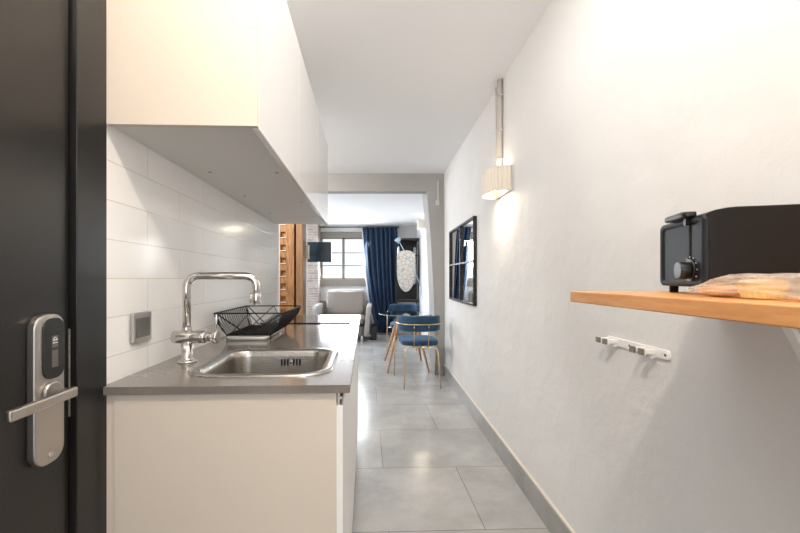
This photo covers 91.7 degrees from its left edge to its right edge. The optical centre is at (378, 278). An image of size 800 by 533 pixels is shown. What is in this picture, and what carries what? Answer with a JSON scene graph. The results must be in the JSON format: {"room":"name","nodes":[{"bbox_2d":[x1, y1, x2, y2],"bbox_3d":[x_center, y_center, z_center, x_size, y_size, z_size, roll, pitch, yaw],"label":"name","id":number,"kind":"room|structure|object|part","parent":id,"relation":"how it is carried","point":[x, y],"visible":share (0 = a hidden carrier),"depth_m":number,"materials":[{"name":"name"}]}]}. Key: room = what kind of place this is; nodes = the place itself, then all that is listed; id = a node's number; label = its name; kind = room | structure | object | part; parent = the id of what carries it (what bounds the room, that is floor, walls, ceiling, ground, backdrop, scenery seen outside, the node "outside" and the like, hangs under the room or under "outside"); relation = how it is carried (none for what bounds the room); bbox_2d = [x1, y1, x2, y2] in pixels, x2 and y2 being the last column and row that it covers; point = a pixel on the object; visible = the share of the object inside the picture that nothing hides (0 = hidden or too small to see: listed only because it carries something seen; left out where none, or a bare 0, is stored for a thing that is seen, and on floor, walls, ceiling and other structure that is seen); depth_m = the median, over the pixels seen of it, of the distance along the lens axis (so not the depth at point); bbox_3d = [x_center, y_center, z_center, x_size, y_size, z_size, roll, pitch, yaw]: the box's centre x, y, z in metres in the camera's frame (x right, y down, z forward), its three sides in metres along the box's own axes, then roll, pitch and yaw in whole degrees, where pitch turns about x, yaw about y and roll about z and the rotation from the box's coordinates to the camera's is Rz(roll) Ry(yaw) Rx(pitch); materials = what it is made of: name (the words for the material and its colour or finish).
{"room":"studio apartment","nodes":[
{"label":"studio apartment","id":0,"kind":"room"},
{"bbox_2d":[107,125,277,383],"bbox_3d":[-1.941,-0.058,1.883,2.447,2.450,1.915,0,0,-2],"label":"wall","id":1,"kind":"structure","parent":0,"point":[166,224],"depth_m":1.28,"materials":[{"name":"tile"}]},
{"bbox_2d":[130,311,151,343],"bbox_3d":[-0.684,0.140,1.118,0.014,0.086,0.092,0,0,-2],"label":"light switch","id":2,"kind":"object","parent":1,"relation":"attached to","point":[140,322],"visible":1,"depth_m":1.10,"materials":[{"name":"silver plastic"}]},
{"bbox_2d":[106,0,327,224],"bbox_3d":[-0.526,-0.667,1.879,0.379,0.571,1.818,0,0,-2],"label":"upper cabinet","id":3,"kind":"object","parent":1,"relation":"attached to","point":[221,90],"visible":1,"depth_m":0.98,"materials":[{"name":"beige"}]},
{"bbox_3d":[-0.493,-0.668,0.979,0.372,0.569,0.016,0,0,-2],"label":"panel","id":4,"kind":"part","parent":3,"relation":"part of","materials":[{"name":"beige"}]},
{"bbox_3d":[-0.325,-0.667,1.288,0.018,0.571,0.588,0,0,-2],"label":"cabinet door","id":5,"kind":"part","parent":3,"relation":"part of","materials":[{"name":"white wood"}]},
{"bbox_3d":[-0.345,-0.667,1.885,0.018,0.571,0.605,0,0,-2],"label":"cabinet door","id":6,"kind":"part","parent":3,"relation":"part of","materials":[{"name":"white"}]},
{"bbox_3d":[-0.366,-0.667,2.491,0.018,0.571,0.605,0,0,-2],"label":"cabinet door","id":7,"kind":"part","parent":3,"relation":"part of","materials":[{"name":"white"}]},
{"bbox_2d":[278,224,278,312],"bbox_3d":[-0.752,-0.058,2.888,0.016,2.450,0.013,0,0,-2],"label":"trim","id":8,"kind":"structure","parent":1,"relation":"attached to","point":[278,224],"depth_m":2.88,"materials":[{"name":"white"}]},
{"bbox_2d":[279,224,306,314],"bbox_3d":[-2.029,0.032,5.060,2.143,2.270,0.220,0,0,0],"label":"wall column","id":9,"kind":"structure","parent":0,"point":[279,224],"depth_m":4.95,"materials":[{"name":"white paint"}]},
{"bbox_2d":[306,245,308,258],"bbox_3d":[-0.930,-0.343,5.005,0.051,0.180,0.090,0,0,0],"label":"box","id":10,"kind":"object","parent":9,"relation":"attached to","point":[307,246],"visible":0.56,"depth_m":4.96,"materials":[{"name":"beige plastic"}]},
{"bbox_2d":[307,242,330,261],"bbox_3d":[-0.918,-0.383,5.417,0.341,0.290,0.550,0,0,15],"label":"lampshade","id":11,"kind":"object","parent":9,"relation":"attached to","point":[318,251],"visible":0.7,"depth_m":5.60,"materials":[{"name":"blue fabric"}]},
{"bbox_2d":[307,224,320,314],"bbox_3d":[-1.417,0.032,8.025,0.365,2.270,0.350,0,0,0],"label":"wall column","id":12,"kind":"structure","parent":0,"point":[313,230],"depth_m":7.85,"materials":[{"name":"brick"}]},
{"bbox_2d":[321,226,370,231],"bbox_3d":[-0.725,-1.043,8.300,1.110,0.120,0.200,0,0,0],"label":"wall","id":13,"kind":"structure","parent":0,"point":[322,229],"depth_m":8.20,"materials":[{"name":"white paint"}]},
{"bbox_2d":[319,226,398,227],"bbox_3d":[-0.410,-1.068,8.124,1.660,0.030,0.152,0,0,0],"label":"rail","id":14,"kind":"object","parent":13,"relation":"attached to","point":[323,226],"visible":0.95,"depth_m":8.05,"materials":[{"name":"grey plastic"}]},
{"bbox_3d":[-0.410,-1.065,8.060,1.660,0.024,0.024,0,0,0],"label":"rail","id":15,"kind":"part","parent":14,"relation":"part of","materials":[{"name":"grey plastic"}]},
{"bbox_2d":[362,227,397,332],"bbox_3d":[0.025,0.033,8.056,0.741,2.182,0.141,0,0,0],"label":"curtain","id":16,"kind":"object","parent":14,"relation":"hanging from","point":[379,243],"visible":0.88,"depth_m":8.05,"materials":[{"name":"blue fabric"}]},
{"bbox_2d":[320,226,416,333],"bbox_3d":[-0.241,0.032,8.290,2.077,2.270,0.220,0,0,0],"label":"wall","id":17,"kind":"structure","parent":0,"point":[402,231],"depth_m":8.20,"materials":[{"name":"white paint"}]},
{"bbox_2d":[320,232,367,285],"bbox_3d":[-0.725,-0.413,8.205,1.110,1.140,0.110,0,0,0],"label":"window","id":18,"kind":"structure","parent":17,"relation":"in","point":[346,266],"depth_m":8.21,"materials":[{"name":"white"}]},
{"bbox_3d":[-0.985,-0.418,8.210,0.480,0.880,0.020,0,0,0],"label":"sash","id":19,"kind":"part","parent":18,"relation":"part of","materials":[{"name":"white"}]},
{"bbox_3d":[-0.985,-0.420,8.210,0.420,0.835,0.004,0,0,0],"label":"pane","id":20,"kind":"part","parent":18,"relation":"part of","materials":[{"name":"glass"}]},
{"bbox_3d":[-0.495,-0.418,8.235,0.540,0.880,0.020,0,0,0],"label":"sash","id":21,"kind":"part","parent":18,"relation":"part of","materials":[{"name":"white"}]},
{"bbox_3d":[-0.495,-0.420,8.235,0.480,0.835,0.004,0,0,0],"label":"pane","id":22,"kind":"part","parent":18,"relation":"part of","materials":[{"name":"glass"}]},
{"bbox_2d":[319,194,423,225],"bbox_3d":[-1.151,-1.243,6.660,4.097,0.280,3.580,0,0,0],"label":"ceiling","id":23,"kind":"structure","parent":0,"point":[343,209],"depth_m":6.20,"materials":[{"name":"white paint"}]},
{"bbox_2d":[286,0,551,173],"bbox_3d":[-1.151,-1.333,1.585,4.097,0.100,6.570,0,0,0],"label":"ceiling","id":24,"kind":"structure","parent":0,"point":[398,86],"depth_m":2.38,"materials":[{"name":"white paint"}]},
{"bbox_2d":[328,174,443,193],"bbox_3d":[-1.151,-1.173,4.805,3.897,0.220,0.131,0,0,0],"label":"beam","id":25,"kind":"structure","parent":24,"relation":"attached to","point":[337,183],"depth_m":4.74,"materials":[{"name":"grey paint"}]},
{"bbox_2d":[423,188,444,370],"bbox_3d":[0.692,0.033,4.935,0.217,2.269,0.470,0,0,0],"label":"pillar","id":26,"kind":"structure","parent":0,"point":[433,213],"depth_m":4.73,"materials":[{"name":"grey paint"}]},
{"bbox_2d":[436,181,438,204],"bbox_3d":[0.713,-1.043,4.730,0.045,0.300,0.016,0,0,0],"label":"junction box","id":27,"kind":"object","parent":26,"relation":"attached to","point":[437,200],"visible":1,"depth_m":4.72,"materials":[{"name":"grey paint"}]},
{"bbox_2d":[434,365,443,374],"bbox_3d":[0.729,1.107,4.694,0.113,0.120,0.012,0,0,0],"label":"baseboard","id":28,"kind":"structure","parent":26,"relation":"attached to","point":[441,366],"depth_m":4.69,"materials":[{"name":"tile"}]},
{"bbox_2d":[352,334,549,532],"bbox_3d":[-0.974,1.217,3.669,4.900,0.100,11.000,0,0,-2],"label":"floor","id":29,"kind":"structure","parent":0,"point":[424,464],"depth_m":2.45,"materials":[{"name":"tile"}]},
{"bbox_2d":[107,339,357,532],"bbox_3d":[-0.419,0.728,1.899,0.594,0.878,1.855,0,0,-2],"label":"base cabinet","id":30,"kind":"object","parent":29,"relation":"on","point":[193,463],"visible":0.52,"depth_m":0.97,"materials":[{"name":"beige wood"}]},
{"bbox_3d":[-0.383,0.728,0.982,0.552,0.878,0.018,0,0,-2],"label":"panel","id":31,"kind":"part","parent":30,"relation":"part of","materials":[{"name":"beige"}]},
{"bbox_2d":[103,315,359,394],"bbox_3d":[-0.410,0.277,1.900,0.612,0.020,1.875,0,0,-2],"label":"countertop","id":32,"kind":"structure","parent":30,"relation":"on","point":[168,377],"depth_m":1.07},
{"bbox_2d":[170,272,260,363],"bbox_3d":[-0.525,0.123,1.253,0.273,0.288,0.060,0,0,-8],"label":"tap","id":33,"kind":"object","parent":32,"relation":"on","point":[186,336],"visible":1,"depth_m":1.23,"materials":[{"name":"silver metal"}]},
{"bbox_3d":[-0.524,0.162,1.245,0.016,0.094,0.043,0,0,-2],"label":"handle","id":34,"kind":"part","parent":33,"relation":"part of","materials":[{"name":"silver metal"}]},
{"bbox_3d":[-0.511,0.078,1.259,0.240,0.198,0.029,0,0,-9],"label":"spout","id":35,"kind":"part","parent":33,"relation":"part of","materials":[{"name":"silver metal"}]},
{"bbox_2d":[214,305,300,340],"bbox_3d":[-0.557,0.205,1.860,0.294,0.122,0.450,0,0,-2],"label":"dish rack","id":36,"kind":"object","parent":32,"relation":"on","point":[253,332],"visible":0.99,"depth_m":1.75,"materials":[{"name":"black metal"}]},
{"bbox_2d":[227,330,280,340],"bbox_3d":[-0.574,0.258,1.819,0.175,0.017,0.325,0,0,-2],"label":"drip tray","id":37,"kind":"object","parent":36,"relation":"on","point":[237,335],"depth_m":1.68,"materials":[{"name":"white plastic"}]},
{"bbox_2d":[187,348,337,376],"bbox_3d":[-0.347,0.344,1.254,0.414,0.166,0.410,0,0,-2],"label":"sink","id":38,"kind":"object","parent":32,"relation":"in","point":[247,362],"visible":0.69,"depth_m":1.42,"materials":[{"name":"silver metal"}]},
{"bbox_2d":[260,315,351,323],"bbox_3d":[-0.445,0.264,2.531,0.520,0.006,0.490,0,0,-2],"label":"cooktop","id":39,"kind":"object","parent":32,"relation":"in","point":[299,319],"visible":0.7,"depth_m":2.47,"materials":[{"name":"black glass"}]},
{"bbox_3d":[-0.130,0.305,1.905,0.014,0.031,1.843,0,0,-2],"label":"handle rail","id":40,"kind":"part","parent":30,"relation":"part of","materials":[{"name":"silver metal"}]},
{"bbox_3d":[-0.111,0.700,1.292,0.018,0.755,0.617,0,0,-2],"label":"cabinet door","id":41,"kind":"part","parent":30,"relation":"part of","materials":[{"name":"white wood"}]},
{"bbox_3d":[-0.132,0.700,1.912,0.018,0.755,0.617,0,0,-2],"label":"cabinet door","id":42,"kind":"part","parent":30,"relation":"part of","materials":[{"name":"white wood"}]},
{"bbox_3d":[-0.153,0.700,2.529,0.018,0.755,0.612,0,0,-2],"label":"cabinet door","id":43,"kind":"part","parent":30,"relation":"part of","materials":[{"name":"white"}]},
{"bbox_2d":[280,224,294,312],"bbox_3d":[-1.122,0.052,4.826,0.176,2.230,0.228,0,0,0],"label":"timber post","id":44,"kind":"object","parent":29,"relation":"on","point":[287,231],"visible":0.44,"depth_m":4.72,"materials":[{"name":"brown wood"}]},
{"bbox_2d":[295,224,295,306],"bbox_3d":[-1.022,0.052,4.855,0.022,2.229,0.150,0,0,0],"label":"batten","id":45,"kind":"object","parent":29,"relation":"on","point":[295,224],"visible":0.02,"depth_m":4.78,"materials":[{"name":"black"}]},
{"bbox_2d":[296,224,305,314],"bbox_3d":[-0.969,0.052,4.830,0.083,2.230,0.220,0,0,0],"label":"timber post","id":46,"kind":"object","parent":29,"relation":"on","point":[300,228],"visible":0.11,"depth_m":4.72,"materials":[{"name":"brown wood"}]},
{"bbox_2d":[313,289,371,341],"bbox_3d":[-0.677,0.693,7.509,1.080,0.949,0.986,0,0,0],"label":"armchair","id":47,"kind":"object","parent":29,"relation":"on","point":[338,301],"visible":0.6,"depth_m":7.65,"materials":[{"name":"grey fabric"}]},
{"bbox_3d":[-1.145,0.784,7.460,0.146,0.592,0.820,0,0,0],"label":"armrest","id":48,"kind":"part","parent":47,"relation":"part of","materials":[{"name":"grey fabric"}]},
{"bbox_2d":[326,291,363,313],"bbox_3d":[-0.673,0.494,7.757,0.758,0.502,0.248,0,0,0],"label":"cushion","id":49,"kind":"object","parent":47,"relation":"on","point":[337,302],"depth_m":7.66,"materials":[{"name":"fabric"}]},
{"bbox_2d":[327,314,364,324],"bbox_3d":[-0.673,0.782,7.420,0.818,0.172,0.807,0,0,0],"label":"seat cushion","id":50,"kind":"object","parent":47,"relation":"on","point":[362,316],"depth_m":7.42,"materials":[{"name":"fabric"}]},
{"bbox_3d":[-0.665,0.521,7.895,0.810,0.605,0.213,0,0,0],"label":"backrest","id":51,"kind":"part","parent":47,"relation":"part of","materials":[{"name":"grey fabric"}]},
{"bbox_3d":[-0.210,0.784,7.460,0.146,0.592,0.820,0,0,0],"label":"armrest","id":52,"kind":"part","parent":47,"relation":"part of","materials":[{"name":"grey fabric"}]},
{"bbox_2d":[370,324,376,339],"bbox_3d":[-0.102,1.030,7.550,0.125,0.265,0.400,0,0,0],"label":"case","id":53,"kind":"object","parent":29,"relation":"on","point":[373,328],"visible":1,"depth_m":7.35,"materials":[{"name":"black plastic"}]},
{"bbox_2d":[386,304,420,351],"bbox_3d":[0.386,0.787,5.990,0.512,0.764,0.594,0,0,5],"label":"dining chair","id":54,"kind":"object","parent":29,"relation":"on","point":[392,307],"visible":0.4,"depth_m":6.14,"materials":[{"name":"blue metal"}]},
{"bbox_3d":[0.398,0.490,6.126,0.478,0.170,0.195,0,0,5],"label":"backrest","id":55,"kind":"part","parent":54,"relation":"part of","materials":[{"name":"blue fabric"}]},
{"bbox_2d":[379,311,430,372],"bbox_3d":[0.365,0.816,5.150,0.744,0.710,0.744,0,0,0],"label":"dining table","id":56,"kind":"object","parent":29,"relation":"on","point":[388,313],"visible":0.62,"depth_m":5.11,"materials":[{"name":"clear glass"}]},
{"bbox_3d":[0.173,0.835,5.387,0.037,0.672,0.305,0,0,-39],"label":"leg","id":57,"kind":"part","parent":56,"relation":"part of","materials":[{"name":"brown wood"}]},
{"bbox_3d":[0.186,0.836,4.913,0.037,0.671,0.298,0,0,37],"label":"leg","id":58,"kind":"part","parent":56,"relation":"part of","materials":[{"name":"brown wood"}]},
{"bbox_3d":[0.365,0.466,5.150,0.732,0.009,0.732,0,0,0],"label":"glass","id":59,"kind":"part","parent":56,"relation":"part of","materials":[{"name":"white"}]},
{"bbox_3d":[0.527,0.836,5.387,0.038,0.671,0.289,0,0,35],"label":"leg","id":60,"kind":"part","parent":56,"relation":"part of","materials":[{"name":"brown wood"}]},
{"bbox_3d":[0.542,0.836,4.913,0.037,0.671,0.297,0,0,-37],"label":"leg","id":61,"kind":"part","parent":56,"relation":"part of","materials":[{"name":"brown wood"}]},
{"bbox_2d":[395,238,418,338],"bbox_3d":[0.551,0.195,7.700,0.447,1.945,0.480,0,0,0],"label":"clothes rack","id":62,"kind":"object","parent":29,"relation":"on","point":[410,242],"visible":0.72,"depth_m":7.92,"materials":[{"name":"black metal"}]},
{"bbox_3d":[0.339,0.212,7.929,0.022,1.910,0.022,0,0,0],"label":"post","id":63,"kind":"part","parent":62,"relation":"part of","materials":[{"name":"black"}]},
{"bbox_3d":[0.339,0.212,7.471,0.022,1.910,0.022,0,0,0],"label":"post","id":64,"kind":"part","parent":62,"relation":"part of","materials":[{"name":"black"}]},
{"bbox_2d":[397,245,414,291],"bbox_3d":[0.516,-0.201,7.566,0.344,0.905,0.302,0,0,0],"label":"ironing board","id":65,"kind":"object","parent":62,"relation":"hanging from","point":[405,272],"visible":0.99,"depth_m":7.42,"materials":[{"name":"white fabric"}]},
{"bbox_2d":[395,300,417,301],"bbox_3d":[0.551,0.445,7.700,0.445,0.025,0.476,0,0,0],"label":"shelf","id":66,"kind":"object","parent":62,"relation":"attached to","point":[395,300],"depth_m":7.54,"materials":[{"name":"black"}]},
{"bbox_3d":[0.551,-0.158,7.933,0.407,1.170,0.010,0,0,0],"label":"panel","id":67,"kind":"part","parent":62,"relation":"part of","materials":[{"name":"black"}]},
{"bbox_3d":[0.551,-0.760,7.700,0.447,0.035,0.480,0,0,0],"label":"panel","id":68,"kind":"part","parent":62,"relation":"part of","materials":[{"name":"black"}]},
{"bbox_2d":[413,245,416,283],"bbox_3d":[0.706,-0.264,7.704,0.060,0.790,0.311,0,0,0],"label":"garment","id":69,"kind":"object","parent":62,"relation":"hanging from","point":[414,248],"visible":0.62,"depth_m":7.56,"materials":[{"name":"grey fabric"}]},
{"bbox_3d":[0.764,0.212,7.929,0.022,1.910,0.022,0,0,0],"label":"post","id":70,"kind":"part","parent":62,"relation":"part of","materials":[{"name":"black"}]},
{"bbox_3d":[0.764,0.212,7.471,0.022,1.910,0.022,0,0,0],"label":"post","id":71,"kind":"part","parent":62,"relation":"part of","materials":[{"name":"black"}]},
{"bbox_2d":[394,237,420,305],"bbox_3d":[0.532,0.201,7.150,0.500,1.932,0.220,0,0,0],"label":"floor lamp","id":72,"kind":"object","parent":29,"relation":"on","point":[398,239],"visible":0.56,"depth_m":7.14,"materials":[{"name":"blue metal"}]},
{"bbox_2d":[394,315,441,388],"bbox_3d":[0.446,0.787,4.385,0.512,0.764,0.594,0,0,-3],"label":"dining chair","id":73,"kind":"object","parent":29,"relation":"on","point":[414,324],"visible":1,"depth_m":4.19,"materials":[{"name":"blue fabric"}]},
{"bbox_3d":[0.190,0.829,4.534,0.017,0.680,0.268,0,0,-3],"label":"leg","id":74,"kind":"part","parent":73,"relation":"part of","materials":[{"name":"gold metal"}]},
{"bbox_3d":[0.345,0.952,4.159,0.223,0.434,0.076,0,0,-27],"label":"leg","id":75,"kind":"part","parent":73,"relation":"part of","materials":[{"name":"gold metal"}]},
{"bbox_3d":[0.443,0.705,4.425,0.416,0.068,0.470,0,0,-3],"label":"seat","id":76,"kind":"part","parent":73,"relation":"part of","materials":[{"name":"blue fabric"}]},
{"bbox_3d":[0.453,0.490,4.249,0.478,0.170,0.195,0,0,-3],"label":"backrest","id":77,"kind":"part","parent":73,"relation":"part of","materials":[{"name":"blue fabric"}]},
{"bbox_3d":[0.569,0.952,4.171,0.223,0.434,0.076,0,0,21],"label":"leg","id":78,"kind":"part","parent":73,"relation":"part of","materials":[{"name":"gold metal"}]},
{"bbox_3d":[0.684,0.829,4.560,0.017,0.680,0.268,0,0,-3],"label":"leg","id":79,"kind":"part","parent":73,"relation":"part of","materials":[{"name":"gold metal"}]},
{"bbox_2d":[417,0,799,532],"bbox_3d":[0.872,-0.108,3.375,0.152,2.550,10.150,0,0,0],"label":"wall","id":80,"kind":"structure","parent":0,"point":[620,118],"depth_m":1.24,"materials":[{"name":"paint"}]},
{"bbox_2d":[417,219,424,229],"bbox_3d":[0.729,-0.936,6.750,0.135,0.151,0.290,0,0,0],"label":"wall sconce","id":81,"kind":"object","parent":80,"relation":"attached to","point":[421,222],"visible":0.97,"depth_m":6.62,"materials":[{"name":"grey paint"}]},
{"bbox_2d":[449,216,476,305],"bbox_3d":[0.782,-0.143,3.705,0.030,0.735,1.090,0,0,0],"label":"wall mirror","id":82,"kind":"object","parent":80,"relation":"attached to","point":[463,238],"visible":1,"depth_m":3.56,"materials":[{"name":"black mirror"}]},
{"bbox_2d":[481,165,511,199],"bbox_3d":[0.729,-0.607,2.470,0.135,0.151,0.290,0,0,0],"label":"wall sconce","id":83,"kind":"object","parent":80,"relation":"attached to","point":[496,181],"visible":1,"depth_m":2.36,"materials":[{"name":"beige fabric"}]},
{"bbox_3d":[0.791,-0.607,2.470,0.012,0.151,0.290,0,0,0],"label":"plate","id":84,"kind":"part","parent":83,"relation":"part of","materials":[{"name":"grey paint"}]},
{"bbox_2d":[495,79,502,165],"bbox_3d":[0.779,-0.982,2.551,0.036,0.600,0.134,0,0,0],"label":"cable conduit","id":85,"kind":"object","parent":80,"relation":"attached to","point":[498,90],"visible":0.96,"depth_m":2.49,"materials":[{"name":"grey paint"}]},
{"bbox_2d":[444,364,574,532],"bbox_3d":[0.791,1.099,1.500,0.013,0.137,6.400,0,0,0],"label":"baseboard","id":86,"kind":"structure","parent":80,"relation":"attached to","point":[553,523],"depth_m":2.22,"materials":[{"name":"tile"}]},
{"bbox_2d":[596,336,670,359],"bbox_3d":[0.773,0.213,1.205,0.047,0.031,0.294,0,0,0],"label":"hook rail","id":87,"kind":"object","parent":80,"relation":"attached to","point":[634,347],"visible":1,"depth_m":1.15,"materials":[{"name":"white plastic"}]},
{"bbox_2d":[570,291,799,360],"bbox_3d":[0.624,0.288,0.517,0.347,0.518,0.794,0,0,0],"label":"wooden shelf","id":88,"kind":"object","parent":80,"relation":"attached to","point":[784,313],"visible":0.84,"depth_m":0.55,"materials":[{"name":"brown wood"}]},
{"bbox_2d":[660,204,799,291],"bbox_3d":[0.698,-0.048,0.744,0.246,0.156,0.177,0,0,15],"label":"toaster","id":89,"kind":"object","parent":88,"relation":"on","point":[728,245],"visible":0.86,"depth_m":0.68,"materials":[{"name":"black metal"}]},
{"bbox_3d":[0.589,-0.113,0.760,0.024,0.025,0.086,0,0,15],"label":"lever","id":90,"kind":"part","parent":89,"relation":"part of","materials":[{"name":"black plastic"}]},
{"bbox_3d":[0.553,0.010,0.505,0.095,0.037,0.338,0,0,0],"label":"plastic bag","id":91,"kind":"object","parent":88,"relation":"on","visible":0},
{"bbox_2d":[699,285,739,296],"bbox_3d":[0.550,0.019,0.619,0.052,0.019,0.064,0,0,0],"label":"pastry","id":92,"kind":"object","parent":91,"relation":"in","point":[713,290],"visible":0.79,"depth_m":0.60,"materials":[{"name":"beige food"}]},
{"bbox_2d":[736,278,789,298],"bbox_3d":[0.553,0.014,0.560,0.056,0.029,0.056,0,0,0],"label":"muffin","id":93,"kind":"object","parent":91,"relation":"in","point":[755,288],"visible":1,"depth_m":0.54,"materials":[{"name":"brown food"}]},
{"bbox_3d":[-0.744,-1.108,0.410,0.140,0.350,1.110,0,0,-2],"label":"wall","id":94,"kind":"structure","parent":0,"visible":0},
{"bbox_2d":[0,0,77,532],"bbox_3d":[-0.653,0.122,0.372,0.117,2.070,0.987,0,0,-2],"label":"door","id":95,"kind":"structure","parent":94,"relation":"in","point":[36,392],"depth_m":0.76,"materials":[{"name":"black paint"}]},
{"bbox_3d":[-0.636,0.232,0.725,0.060,0.044,0.177,0,0,-2],"label":"handle","id":96,"kind":"part","parent":95,"relation":"part of","materials":[{"name":"silver metal"}]},
{"bbox_3d":[-0.678,0.225,0.790,0.018,0.305,0.075,0,0,-2],"label":"lock plate","id":97,"kind":"part","parent":95,"relation":"part of","materials":[{"name":"silver metal"}]},
{"bbox_3d":[-0.694,0.209,0.863,0.014,0.195,0.003,0,0,-2],"label":"latch plate","id":98,"kind":"part","parent":95,"relation":"part of","materials":[{"name":"metal"}]},
{"bbox_2d":[68,0,106,532],"bbox_3d":[-0.686,0.087,0.392,0.055,2.160,1.149,0,0,-2],"label":"trim","id":99,"kind":"structure","parent":94,"relation":"attached to","point":[87,126],"depth_m":0.90,"materials":[{"name":"black paint"}]}
]}

